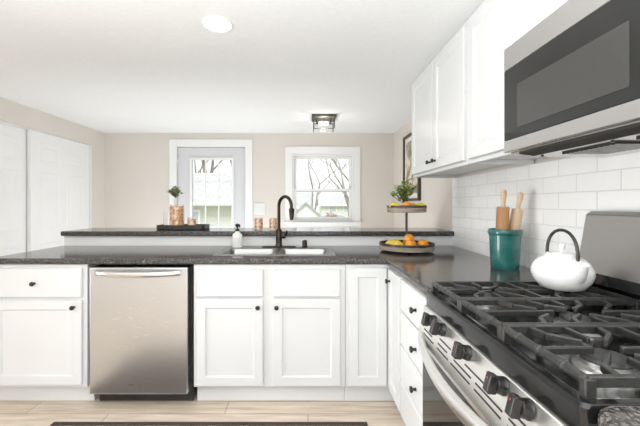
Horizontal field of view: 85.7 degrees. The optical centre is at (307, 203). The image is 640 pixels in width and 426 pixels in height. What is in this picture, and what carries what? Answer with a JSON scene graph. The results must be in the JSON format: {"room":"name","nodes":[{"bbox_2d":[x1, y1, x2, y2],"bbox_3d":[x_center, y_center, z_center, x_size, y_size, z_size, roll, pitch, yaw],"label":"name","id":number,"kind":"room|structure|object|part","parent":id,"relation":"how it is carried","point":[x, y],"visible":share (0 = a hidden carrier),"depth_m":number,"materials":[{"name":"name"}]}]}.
{"room":"kitchen","nodes":[
{"label":"kitchen","id":0,"kind":"room"},
{"bbox_2d":[0,97,103,227],"bbox_3d":[-2.860,0.145,0.830,0.120,2.240,8.060,0,0,0],"label":"wall","id":1,"kind":"structure","parent":0,"point":[12,112],"depth_m":4.10,"materials":[{"name":"beige paint"}]},
{"bbox_2d":[0,123,26,255],"bbox_3d":[-2.887,0.249,3.010,0.040,2.011,1.100,0,0,0],"label":"door","id":2,"kind":"structure","parent":1,"relation":"in","point":[13,140],"depth_m":3.36,"materials":[{"name":"white wood"}]},
{"bbox_2d":[0,120,91,227],"bbox_3d":[-2.850,0.251,3.462,0.100,2.028,2.024,0,0,0],"label":"trim","id":3,"kind":"structure","parent":1,"relation":"attached to","point":[2,122],"depth_m":4.47,"materials":[{"name":"white wood"}]},
{"bbox_2d":[27,130,88,251],"bbox_3d":[-2.845,0.249,3.990,0.040,2.011,0.940,0,0,0],"label":"door","id":4,"kind":"structure","parent":1,"relation":"in","point":[57,168],"depth_m":3.84,"materials":[{"name":"white wood"}]},
{"bbox_2d":[0,387,405,425],"bbox_3d":[-0.810,1.315,0.830,4.220,0.100,8.060,0,0,0],"label":"floor","id":5,"kind":"structure","parent":0,"point":[12,412],"depth_m":2.10,"materials":[{"name":"brown wood"}]},
{"bbox_2d":[0,264,99,399],"bbox_3d":[-1.680,0.821,2.448,0.610,0.889,0.694,0,0,0],"label":"base cabinet","id":6,"kind":"object","parent":5,"relation":"on","point":[45,308],"visible":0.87,"depth_m":2.14,"materials":[{"name":"white wood"}]},
{"bbox_3d":[-1.677,0.488,2.140,0.555,0.183,0.019,0,0,0],"label":"drawer","id":7,"kind":"part","parent":6,"relation":"part of","materials":[{"name":"white wood"}]},
{"bbox_3d":[-1.677,0.859,2.140,0.555,0.523,0.019,0,0,0],"label":"door","id":8,"kind":"part","parent":6,"relation":"part of","materials":[{"name":"white wood"}]},
{"bbox_2d":[90,264,193,400],"bbox_3d":[-1.038,0.825,2.425,0.625,0.870,0.710,0,0,0],"label":"dishwasher","id":9,"kind":"object","parent":5,"relation":"on","point":[142,315],"visible":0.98,"depth_m":2.12,"materials":[{"name":"metal"}]},
{"bbox_3d":[-1.042,0.425,2.098,0.524,0.038,0.055,0,0,0],"label":"handle","id":10,"kind":"part","parent":9,"relation":"part of","materials":[{"name":"metal"}]},
{"bbox_3d":[-1.035,1.213,2.220,0.600,0.094,0.020,0,0,0],"label":"toe panel","id":11,"kind":"part","parent":9,"relation":"part of","materials":[{"name":"metal"}]},
{"bbox_2d":[50,422,367,425],"bbox_3d":[-0.562,1.260,1.623,1.805,0.010,0.735,0,0,0],"label":"rug","id":12,"kind":"object","parent":5,"relation":"on","point":[53,423],"visible":1,"depth_m":1.97,"materials":[{"name":"black fabric"}]},
{"bbox_2d":[194,264,344,399],"bbox_3d":[-0.240,0.821,2.448,0.944,0.889,0.694,0,0,0],"label":"base cabinet","id":13,"kind":"object","parent":5,"relation":"on","point":[262,331],"visible":0.96,"depth_m":2.14,"materials":[{"name":"white wood"}]},
{"bbox_3d":[-0.485,0.491,2.140,0.414,0.168,0.019,0,0,0],"label":"drawer","id":14,"kind":"part","parent":13,"relation":"part of","materials":[{"name":"white wood"}]},
{"bbox_3d":[-0.485,0.857,2.140,0.414,0.540,0.019,0,0,0],"label":"door","id":15,"kind":"part","parent":13,"relation":"part of","materials":[{"name":"white wood"}]},
{"bbox_3d":[-0.009,0.491,2.140,0.417,0.168,0.019,0,0,0],"label":"drawer","id":16,"kind":"part","parent":13,"relation":"part of","materials":[{"name":"white wood"}]},
{"bbox_3d":[-0.009,0.857,2.140,0.417,0.540,0.019,0,0,0],"label":"door","id":17,"kind":"part","parent":13,"relation":"part of","materials":[{"name":"white wood"}]},
{"bbox_2d":[344,264,402,410],"bbox_3d":[0.702,0.821,2.329,0.935,0.889,0.933,0,0,0],"label":"base cabinet","id":18,"kind":"object","parent":5,"relation":"on","point":[372,291],"visible":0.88,"depth_m":2.13,"materials":[{"name":"white wood"}]},
{"bbox_2d":[0,246,534,295],"bbox_3d":[-0.410,0.356,2.086,3.160,0.038,1.427,0,0,0],"label":"countertop","id":19,"kind":"structure","parent":18,"relation":"on","point":[445,263],"depth_m":2.13,"materials":[{"name":"black stone"}]},
{"bbox_2d":[212,240,335,255],"bbox_3d":[-0.220,0.396,2.474,0.804,0.238,0.462,0,0,0],"label":"sink","id":20,"kind":"object","parent":19,"relation":"in","point":[245,250],"depth_m":2.60,"materials":[{"name":"metal"}]},
{"bbox_2d":[232,223,242,247],"bbox_3d":[-0.543,0.241,2.655,0.079,0.183,0.057,0,0,14],"label":"soap bottle","id":21,"kind":"object","parent":20,"relation":"on","point":[237,237],"visible":1,"depth_m":2.63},
{"bbox_3d":[-0.410,0.426,2.445,0.346,0.177,0.336,0,0,0],"label":"bowl","id":22,"kind":"part","parent":20,"relation":"part of","materials":[{"name":"metal"}]},
{"bbox_3d":[-0.030,0.426,2.445,0.346,0.177,0.336,0,0,0],"label":"bowl","id":23,"kind":"part","parent":20,"relation":"part of","materials":[{"name":"metal"}]},
{"bbox_3d":[-0.026,0.305,2.665,0.048,0.055,0.048,0,0,0],"label":"air gap cap","id":24,"kind":"part","parent":20,"relation":"part of","materials":[{"name":"black metal"}]},
{"bbox_2d":[262,195,295,247],"bbox_3d":[-0.224,0.132,2.608,0.262,0.400,0.152,0,0,0],"label":"faucet","id":25,"kind":"object","parent":19,"relation":"on","point":[279,235],"visible":1,"depth_m":2.63,"materials":[{"name":"brown metal"}]},
{"bbox_3d":[-0.224,0.328,2.655,0.262,0.009,0.058,0,0,0],"label":"plate","id":26,"kind":"part","parent":25,"relation":"part of","materials":[{"name":"brown metal"}]},
{"bbox_3d":[-0.173,0.069,2.603,0.026,0.273,0.169,0,0,-45],"label":"spout","id":27,"kind":"part","parent":25,"relation":"part of","materials":[{"name":"brown metal"}]},
{"bbox_2d":[379,199,434,253],"bbox_3d":[0.705,0.151,2.470,0.383,0.372,0.383,0,0,0],"label":"tiered tray","id":28,"kind":"object","parent":19,"relation":"on","point":[406,209],"visible":0.89,"depth_m":2.34,"materials":[{"name":"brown wood"}]},
{"bbox_2d":[392,241,402,244],"bbox_3d":[0.620,0.285,2.385,0.070,0.060,0.070,0,0,36],"label":"lemon","id":29,"kind":"object","parent":28,"relation":"on","point":[395,242],"visible":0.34,"depth_m":2.37,"materials":[{"name":"yellow food"}]},
{"bbox_2d":[390,178,416,203],"bbox_3d":[0.699,-0.072,2.528,0.209,0.241,0.220,0,0,0],"label":"leafy plant","id":30,"kind":"object","parent":28,"relation":"on","point":[404,192],"visible":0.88,"depth_m":2.50,"materials":[{"name":"green plant"}]},
{"bbox_3d":[0.705,0.141,2.470,0.016,0.352,0.016,0,0,0],"label":"post","id":31,"kind":"part","parent":28,"relation":"part of","materials":[{"name":"metal"}]},
{"bbox_2d":[405,239,415,245],"bbox_3d":[0.701,0.278,2.355,0.074,0.072,0.073,0,0,30],"label":"orange","id":32,"kind":"object","parent":28,"relation":"in","point":[410,242],"visible":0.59,"depth_m":2.33,"materials":[{"name":"orange food"}]},
{"bbox_2d":[404,234,413,242],"bbox_3d":[0.709,0.245,2.422,0.072,0.069,0.072,0,0,21],"label":"orange","id":33,"kind":"object","parent":32,"relation":"on","point":[408,236],"visible":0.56,"depth_m":2.40,"materials":[{"name":"orange food"}]},
{"bbox_2d":[417,239,427,245],"bbox_3d":[0.797,0.279,2.395,0.072,0.070,0.071,0,0,11],"label":"orange","id":34,"kind":"object","parent":28,"relation":"in","point":[421,241],"visible":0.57,"depth_m":2.37,"materials":[{"name":"orange food"}]},
{"bbox_2d":[487,228,522,270],"bbox_3d":[1.030,0.234,1.805,0.162,0.206,0.162,0,0,0],"label":"utensil crock","id":35,"kind":"object","parent":19,"relation":"on","point":[504,245],"visible":0.94,"depth_m":1.75,"materials":[{"name":"teal ceramic"}]},
{"bbox_2d":[495,190,509,229],"bbox_3d":[1.006,0.126,1.787,0.065,0.398,0.070,0,0,0],"label":"rolling pin","id":36,"kind":"object","parent":35,"relation":"in","point":[502,213],"visible":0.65,"depth_m":1.76,"materials":[{"name":"brown wood"}]},
{"bbox_3d":[1.010,-0.028,1.779,0.030,0.090,0.030,0,0,0],"label":"handle","id":37,"kind":"part","parent":36,"relation":"part of","materials":[{"name":"brown wood"}]},
{"bbox_2d":[509,192,523,229],"bbox_3d":[1.072,0.132,1.796,0.054,0.387,0.094,0,0,-30],"label":"rolling pin","id":38,"kind":"object","parent":35,"relation":"in","point":[516,215],"visible":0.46,"depth_m":1.77,"materials":[{"name":"brown wood"}]},
{"bbox_3d":[1.087,-0.016,1.772,0.032,0.091,0.037,0,0,0],"label":"handle","id":39,"kind":"part","parent":38,"relation":"part of","materials":[{"name":"brown wood"}]},
{"bbox_3d":[0.370,0.762,2.140,0.237,0.730,0.019,0,0,0],"label":"door","id":40,"kind":"part","parent":18,"relation":"part of","materials":[{"name":"white wood"}]},
{"bbox_3d":[0.502,0.762,2.002,0.019,0.730,0.253,0,0,0],"label":"door","id":41,"kind":"part","parent":18,"relation":"part of","materials":[{"name":"white wood"}]},
{"bbox_2d":[400,278,426,425],"bbox_3d":[0.816,0.821,1.617,0.706,0.889,0.485,0,0,0],"label":"base cabinet","id":42,"kind":"object","parent":5,"relation":"on","point":[412,300],"visible":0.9,"depth_m":1.65,"materials":[{"name":"white wood"}]},
{"bbox_3d":[0.502,1.032,1.620,0.019,0.185,0.450,0,0,0],"label":"drawer","id":43,"kind":"part","parent":42,"relation":"part of","materials":[{"name":"white wood"}]},
{"bbox_3d":[0.502,0.843,1.620,0.019,0.175,0.450,0,0,0],"label":"drawer","id":44,"kind":"part","parent":42,"relation":"part of","materials":[{"name":"white wood"}]},
{"bbox_3d":[0.502,0.660,1.620,0.019,0.170,0.450,0,0,0],"label":"drawer","id":45,"kind":"part","parent":42,"relation":"part of","materials":[{"name":"white wood"}]},
{"bbox_3d":[0.478,0.847,1.575,0.030,0.030,0.030,0,0,0],"label":"knob","id":46,"kind":"part","parent":42,"relation":"part of","materials":[{"name":"black metal"}]},
{"bbox_3d":[0.478,0.664,1.575,0.030,0.030,0.030,0,0,0],"label":"knob","id":47,"kind":"part","parent":42,"relation":"part of","materials":[{"name":"black metal"}]},
{"bbox_3d":[0.478,0.485,1.575,0.030,0.030,0.030,0,0,0],"label":"knob","id":48,"kind":"part","parent":42,"relation":"part of","materials":[{"name":"black metal"}]},
{"bbox_3d":[0.502,0.481,1.620,0.019,0.168,0.450,0,0,0],"label":"drawer","id":49,"kind":"part","parent":42,"relation":"part of","materials":[{"name":"white wood"}]},
{"bbox_2d":[417,211,639,425],"bbox_3d":[0.770,0.626,0.972,0.792,1.198,0.780,0,0,0],"label":"gas range","id":50,"kind":"object","parent":5,"relation":"on","point":[535,355],"visible":0.96,"depth_m":0.93,"materials":[{"name":"silver metal"}]},
{"bbox_3d":[0.441,0.418,1.235,0.032,0.044,0.043,0,0,0],"label":"knob","id":51,"kind":"part","parent":50,"relation":"part of","materials":[{"name":"black plastic"}]},
{"bbox_3d":[0.441,0.418,1.150,0.032,0.044,0.043,0,0,0],"label":"knob","id":52,"kind":"part","parent":50,"relation":"part of","materials":[{"name":"black plastic"}]},
{"bbox_3d":[0.414,0.519,0.972,0.080,0.062,0.756,0,0,0],"label":"handle","id":53,"kind":"part","parent":50,"relation":"part of","materials":[{"name":"metal"}]},
{"bbox_3d":[0.465,0.794,0.972,0.026,0.542,0.772,0,0,0],"label":"oven door","id":54,"kind":"part","parent":50,"relation":"part of","materials":[{"name":"metal"}]},
{"bbox_3d":[0.441,0.418,0.972,0.032,0.044,0.043,0,0,0],"label":"knob","id":55,"kind":"part","parent":50,"relation":"part of","materials":[{"name":"black plastic"}]},
{"bbox_3d":[0.460,0.458,0.972,0.060,0.124,0.776,0,0,0],"label":"control panel","id":56,"kind":"part","parent":50,"relation":"part of","materials":[{"name":"metal"}]},
{"bbox_3d":[0.441,0.418,0.795,0.032,0.044,0.043,0,0,0],"label":"knob","id":57,"kind":"part","parent":50,"relation":"part of","materials":[{"name":"black plastic"}]},
{"bbox_3d":[0.441,0.418,0.705,0.032,0.044,0.043,0,0,0],"label":"knob","id":58,"kind":"part","parent":50,"relation":"part of","materials":[{"name":"black plastic"}]},
{"bbox_2d":[426,290,639,425],"bbox_3d":[0.790,0.367,0.972,0.650,0.057,0.780,0,0,0],"label":"cooktop","id":59,"kind":"object","parent":50,"relation":"in","point":[554,393],"depth_m":0.78,"materials":[{"name":"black metal"}]},
{"bbox_2d":[530,228,595,291],"bbox_3d":[0.908,0.195,1.235,0.191,0.214,0.190,0,0,-40],"label":"kettle","id":60,"kind":"object","parent":50,"relation":"on","point":[565,271],"visible":1,"depth_m":1.18,"materials":[{"name":"white ceramic"}]},
{"bbox_3d":[0.908,0.176,1.235,0.100,0.015,0.100,0,0,0],"label":"lid","id":61,"kind":"part","parent":60,"relation":"part of","materials":[{"name":"white ceramic"}]},
{"bbox_3d":[0.908,0.154,1.235,0.023,0.031,0.023,0,0,0],"label":"lid knob","id":62,"kind":"part","parent":60,"relation":"part of","materials":[{"name":"white ceramic"}]},
{"bbox_3d":[0.908,0.142,1.235,0.024,0.110,0.143,0,0,0],"label":"handle","id":63,"kind":"part","parent":60,"relation":"part of","materials":[{"name":"black metal"}]},
{"bbox_3d":[0.902,0.235,1.152,0.068,0.094,0.088,0,0,0],"label":"spout","id":64,"kind":"part","parent":60,"relation":"part of","materials":[{"name":"white ceramic"}]},
{"bbox_3d":[1.053,0.271,0.972,0.014,0.036,0.760,0,0,0],"label":"control glass","id":65,"kind":"part","parent":50,"relation":"part of","materials":[{"name":"black glass"}]},
{"bbox_3d":[0.816,0.821,-0.022,0.706,0.889,1.155,0,0,0],"label":"base cabinet","id":66,"kind":"object","parent":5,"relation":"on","visible":0},
{"bbox_2d":[598,406,639,425],"bbox_3d":[0.811,0.354,-0.011,0.718,0.042,1.177,0,0,0],"label":"countertop","id":67,"kind":"structure","parent":66,"relation":"on","point":[611,415],"depth_m":0.54,"materials":[{"name":"grey stone"}]},
{"bbox_2d":[0,0,483,132],"bbox_3d":[-0.810,-1.035,0.830,4.220,0.120,8.060,0,0,0],"label":"ceiling","id":68,"kind":"structure","parent":0,"point":[105,66],"depth_m":2.34,"materials":[{"name":"paint"}]},
{"bbox_2d":[201,16,233,31],"bbox_3d":[-0.490,-0.972,1.870,0.170,0.006,0.170,0,0,0],"label":"recessed light","id":69,"kind":"object","parent":68,"relation":"in","point":[212,23],"visible":1,"depth_m":1.86,"materials":[{"name":"white plastic"}]},
{"bbox_2d":[312,114,336,131],"bbox_3d":[0.176,-0.902,3.870,0.270,0.144,0.270,0,0,0],"label":"flush ceiling light","id":70,"kind":"object","parent":68,"relation":"attached to","point":[328,119],"visible":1,"depth_m":3.85,"materials":[{"name":"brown metal"}]},
{"bbox_2d":[104,133,393,227],"bbox_3d":[-0.810,0.145,4.800,3.980,2.240,0.120,0,0,0],"label":"wall","id":71,"kind":"structure","parent":0,"point":[136,165],"depth_m":4.74,"materials":[{"name":"beige paint"}]},
{"bbox_2d":[177,148,244,227],"bbox_3d":[-1.333,0.237,4.784,0.939,2.036,0.061,0,0,0],"label":"door","id":72,"kind":"structure","parent":71,"relation":"in","point":[186,156],"depth_m":4.77,"materials":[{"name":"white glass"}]},
{"bbox_3d":[-1.327,-0.155,4.770,0.605,0.970,0.032,0,0,0],"label":"glass frame","id":73,"kind":"part","parent":72,"relation":"part of","materials":[{"name":"glass"}]},
{"bbox_2d":[169,139,252,227],"bbox_3d":[-1.330,0.190,4.731,1.140,2.150,0.018,0,0,0],"label":"trim","id":74,"kind":"structure","parent":71,"relation":"attached to","point":[173,143],"depth_m":4.72,"materials":[{"name":"white wood"}]},
{"bbox_2d":[254,203,264,214],"bbox_3d":[-0.666,0.068,4.734,0.152,0.164,0.012,0,0,0],"label":"switch plate","id":75,"kind":"object","parent":71,"relation":"attached to","point":[259,208],"visible":1,"depth_m":4.73,"materials":[{"name":"white plastic"}]},
{"bbox_2d":[284,147,361,225],"bbox_3d":[0.205,-0.240,4.777,1.060,1.090,0.165,0,0,0],"label":"window","id":76,"kind":"structure","parent":71,"relation":"in","point":[292,154],"depth_m":4.72,"materials":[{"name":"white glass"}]},
{"bbox_3d":[0.205,-0.220,4.800,0.840,0.930,0.120,0,0,0],"label":"frame","id":77,"kind":"part","parent":76,"relation":"part of","materials":[{"name":"white wood"}]},
{"bbox_3d":[0.205,-0.416,4.827,0.796,0.493,0.035,0,0,0],"label":"sash","id":78,"kind":"part","parent":76,"relation":"part of","materials":[{"name":"glass"}]},
{"bbox_3d":[0.205,0.258,4.732,1.060,0.026,0.075,0,0,0],"label":"sill","id":79,"kind":"part","parent":76,"relation":"part of","materials":[{"name":"white wood"}]},
{"bbox_3d":[0.205,0.002,4.790,0.796,0.427,0.035,0,0,0],"label":"sash","id":80,"kind":"part","parent":76,"relation":"part of","materials":[{"name":"white wood"}]},
{"bbox_2d":[64,236,451,245],"bbox_3d":[-0.400,0.761,2.865,3.160,1.007,0.130,0,0,0],"label":"wall","id":81,"kind":"structure","parent":0,"point":[68,240],"depth_m":2.80,"materials":[{"name":"white paint"}]},
{"bbox_2d":[61,228,453,235],"bbox_3d":[-0.403,0.238,2.981,3.164,0.038,0.438,0,0,0],"label":"bar","id":82,"kind":"object","parent":81,"relation":"on","point":[89,231],"visible":1,"depth_m":2.76,"materials":[{"name":"black stone"}]},
{"bbox_2d":[156,224,209,229],"bbox_3d":[-1.075,0.199,2.985,0.410,0.040,0.200,0,0,0],"label":"serving tray","id":83,"kind":"object","parent":82,"relation":"on","point":[162,226],"visible":0.92,"depth_m":2.88,"materials":[{"name":"black wood"}]},
{"bbox_2d":[164,212,169,224],"bbox_3d":[-1.222,0.138,2.985,0.052,0.140,0.052,0,0,0],"label":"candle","id":84,"kind":"object","parent":83,"relation":"on","point":[166,214],"visible":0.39,"depth_m":2.96,"materials":[{"name":"white wax"}]},
{"bbox_2d":[170,204,183,224],"bbox_3d":[-1.122,0.105,2.955,0.116,0.205,0.116,0,0,0],"label":"vase","id":85,"kind":"object","parent":83,"relation":"on","point":[176,210],"visible":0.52,"depth_m":2.91,"materials":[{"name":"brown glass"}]},
{"bbox_2d":[166,186,182,203],"bbox_3d":[-1.162,0.022,3.046,0.164,0.372,0.154,0,0,0],"label":"sprigs","id":86,"kind":"object","parent":85,"relation":"in","point":[174,192],"visible":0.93,"depth_m":3.03,"materials":[{"name":"green plant"}]},
{"bbox_2d":[187,217,195,224],"bbox_3d":[-0.998,0.161,2.965,0.072,0.095,0.072,0,0,0],"label":"candle holder","id":87,"kind":"object","parent":83,"relation":"on","point":[191,220],"visible":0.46,"depth_m":2.93,"materials":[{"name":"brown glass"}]},
{"bbox_2d":[254,218,262,229],"bbox_3d":[-0.425,0.169,2.970,0.072,0.100,0.072,0,0,0],"label":"candle holder","id":88,"kind":"object","parent":82,"relation":"on","point":[258,222],"visible":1,"depth_m":2.94,"materials":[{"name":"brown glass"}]},
{"bbox_2d":[269,218,276,229],"bbox_3d":[-0.300,0.169,2.970,0.066,0.100,0.066,0,0,0],"label":"candle holder","id":89,"kind":"object","parent":82,"relation":"on","point":[272,221],"visible":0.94,"depth_m":2.94,"materials":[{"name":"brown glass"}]},
{"bbox_2d":[394,118,639,267],"bbox_3d":[1.236,0.145,0.830,0.129,2.240,8.060,0,0,0],"label":"wall","id":90,"kind":"structure","parent":0,"point":[558,193],"depth_m":1.81,"materials":[{"name":"tile"}]},
{"bbox_2d":[403,132,420,200],"bbox_3d":[1.163,-0.417,3.890,0.031,0.765,0.580,0,0,0],"label":"framed picture","id":91,"kind":"object","parent":90,"relation":"attached to","point":[407,140],"visible":0.55,"depth_m":3.96},
{"bbox_2d":[406,140,416,193],"bbox_3d":[1.167,-0.417,3.890,0.002,0.605,0.430,0,0,0],"label":"print","id":92,"kind":"object","parent":91,"relation":"attached to","point":[409,175],"depth_m":3.96},
{"bbox_2d":[412,18,529,177],"bbox_3d":[0.981,-0.591,2.280,0.380,0.765,0.950,0,0,0],"label":"upper cabinet","id":93,"kind":"object","parent":90,"relation":"attached to","point":[440,92],"visible":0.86,"depth_m":2.12,"materials":[{"name":"white wood"}]},
{"bbox_3d":[0.831,-0.585,2.510,0.019,0.710,0.450,0,0,0],"label":"door","id":94,"kind":"part","parent":93,"relation":"part of","materials":[{"name":"white wood"}]},
{"bbox_3d":[0.831,-0.585,2.045,0.019,0.710,0.440,0,0,0],"label":"door","id":95,"kind":"part","parent":93,"relation":"part of","materials":[{"name":"white wood"}]},
{"bbox_2d":[468,0,545,163],"bbox_3d":[0.996,-0.591,1.589,0.350,0.765,0.422,0,0,0],"label":"upper cabinet","id":96,"kind":"object","parent":90,"relation":"attached to","point":[492,27],"visible":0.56,"depth_m":1.60,"materials":[{"name":"white wood"}]},
{"bbox_3d":[0.831,-0.585,1.587,0.019,0.710,0.375,0,0,0],"label":"door","id":97,"kind":"part","parent":96,"relation":"part of","materials":[{"name":"white wood"}]},
{"bbox_2d":[517,0,567,39],"bbox_3d":[0.996,-0.792,0.987,0.350,0.362,0.773,0,0,0],"label":"upper cabinet","id":98,"kind":"object","parent":90,"relation":"attached to","point":[530,13],"visible":0.06,"depth_m":1.27,"materials":[{"name":"white wood"}]},
{"bbox_2d":[504,0,639,156],"bbox_3d":[0.970,-0.393,0.981,0.396,0.430,0.762,0,0,0],"label":"microwave","id":99,"kind":"object","parent":98,"relation":"attached to","point":[572,81],"visible":1,"depth_m":1.02,"materials":[{"name":"metal"}]},
{"label":"outside","id":100,"kind":"structure","parent":0,"visible":0},
{"bbox_3d":[0.000,2.265,47.440,120.000,0.200,85.120,0,0,0],"label":"lawn","id":101,"kind":"structure","parent":100,"visible":0},
{"bbox_2d":[194,160,222,172],"bbox_3d":[-4.969,-2.413,18.186,5.886,9.463,6.251,0,0,21],"label":"bare tree","id":102,"kind":"object","parent":101,"relation":"on","point":[213,168],"visible":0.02,"depth_m":19.57,"materials":[{"name":"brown plant"}]},
{"bbox_2d":[193,173,230,225],"bbox_3d":[-4.700,0.430,14.445,6.300,3.470,6.810,0,0,0],"label":"house","id":103,"kind":"structure","parent":101,"relation":"on","point":[198,187],"depth_m":11.50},
{"bbox_3d":[-3.900,0.915,11.444,0.500,1.300,0.009,0,0,0],"label":"pane","id":104,"kind":"part","parent":103,"relation":"part of","materials":[{"name":"glass"}]},
{"bbox_2d":[297,192,311,208],"bbox_3d":[-1.750,0.505,33.945,4.400,3.320,8.810,0,0,0],"label":"house","id":105,"kind":"structure","parent":101,"relation":"on","point":[302,197],"depth_m":32.07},
{"bbox_2d":[297,202,321,216],"bbox_3d":[-0.125,1.005,24.000,2.050,2.320,4.300,0,0,0],"label":"garage","id":106,"kind":"structure","parent":101,"relation":"on","point":[306,210],"depth_m":22.00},
{"bbox_2d":[305,159,330,206],"bbox_3d":[0.398,-3.831,28.708,7.502,12.007,12.127,0,0,0],"label":"bare tree","id":107,"kind":"object","parent":101,"relation":"on","point":[310,178],"visible":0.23,"depth_m":28.66,"materials":[{"name":"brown plant"}]},
{"bbox_2d":[297,159,348,199],"bbox_3d":[0.950,-2.175,12.789,6.663,8.757,9.012,0,0,-34],"label":"bare tree","id":108,"kind":"object","parent":101,"relation":"on","point":[334,161],"visible":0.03,"depth_m":13.47,"materials":[{"name":"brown plant"}]},
{"bbox_2d":[302,160,348,209],"bbox_3d":[3.350,-6.563,52.394,16.620,17.537,12.369,0,0,-16],"label":"bare tree","id":109,"kind":"object","parent":101,"relation":"on","point":[318,193],"visible":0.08,"depth_m":55.19,"materials":[{"name":"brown plant"}]},
{"bbox_2d":[323,212,337,216],"bbox_3d":[1.361,1.290,19.977,1.438,1.768,1.434,0,0,0],"label":"shrub","id":110,"kind":"object","parent":101,"relation":"on","point":[328,214],"visible":0.15,"depth_m":19.95,"materials":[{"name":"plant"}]},
{"bbox_2d":[320,214,344,216],"bbox_3d":[1.922,1.475,27.000,4.043,1.380,1.600,0,0,0],"label":"parked car","id":111,"kind":"object","parent":101,"relation":"on","point":[324,215],"visible":0.02,"depth_m":26.20,"materials":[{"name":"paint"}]},
{"bbox_2d":[317,196,348,216],"bbox_3d":[5.300,0.555,45.945,8.100,3.220,8.810,0,0,0],"label":"house","id":112,"kind":"structure","parent":101,"relation":"on","point":[333,204],"depth_m":42.00,"materials":[{"name":"white"}]},
{"bbox_3d":[3.000,0.515,41.944,0.800,0.900,0.009,0,0,0],"label":"pane","id":113,"kind":"part","parent":112,"relation":"part of","materials":[{"name":"grey glass"}]},
{"bbox_2d":[320,159,348,216],"bbox_3d":[2.159,-2.922,25.703,11.148,10.212,5.535,0,0,6],"label":"bare tree","id":114,"kind":"object","parent":101,"relation":"on","point":[343,186],"visible":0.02,"depth_m":24.21,"materials":[{"name":"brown plant"}]}
]}

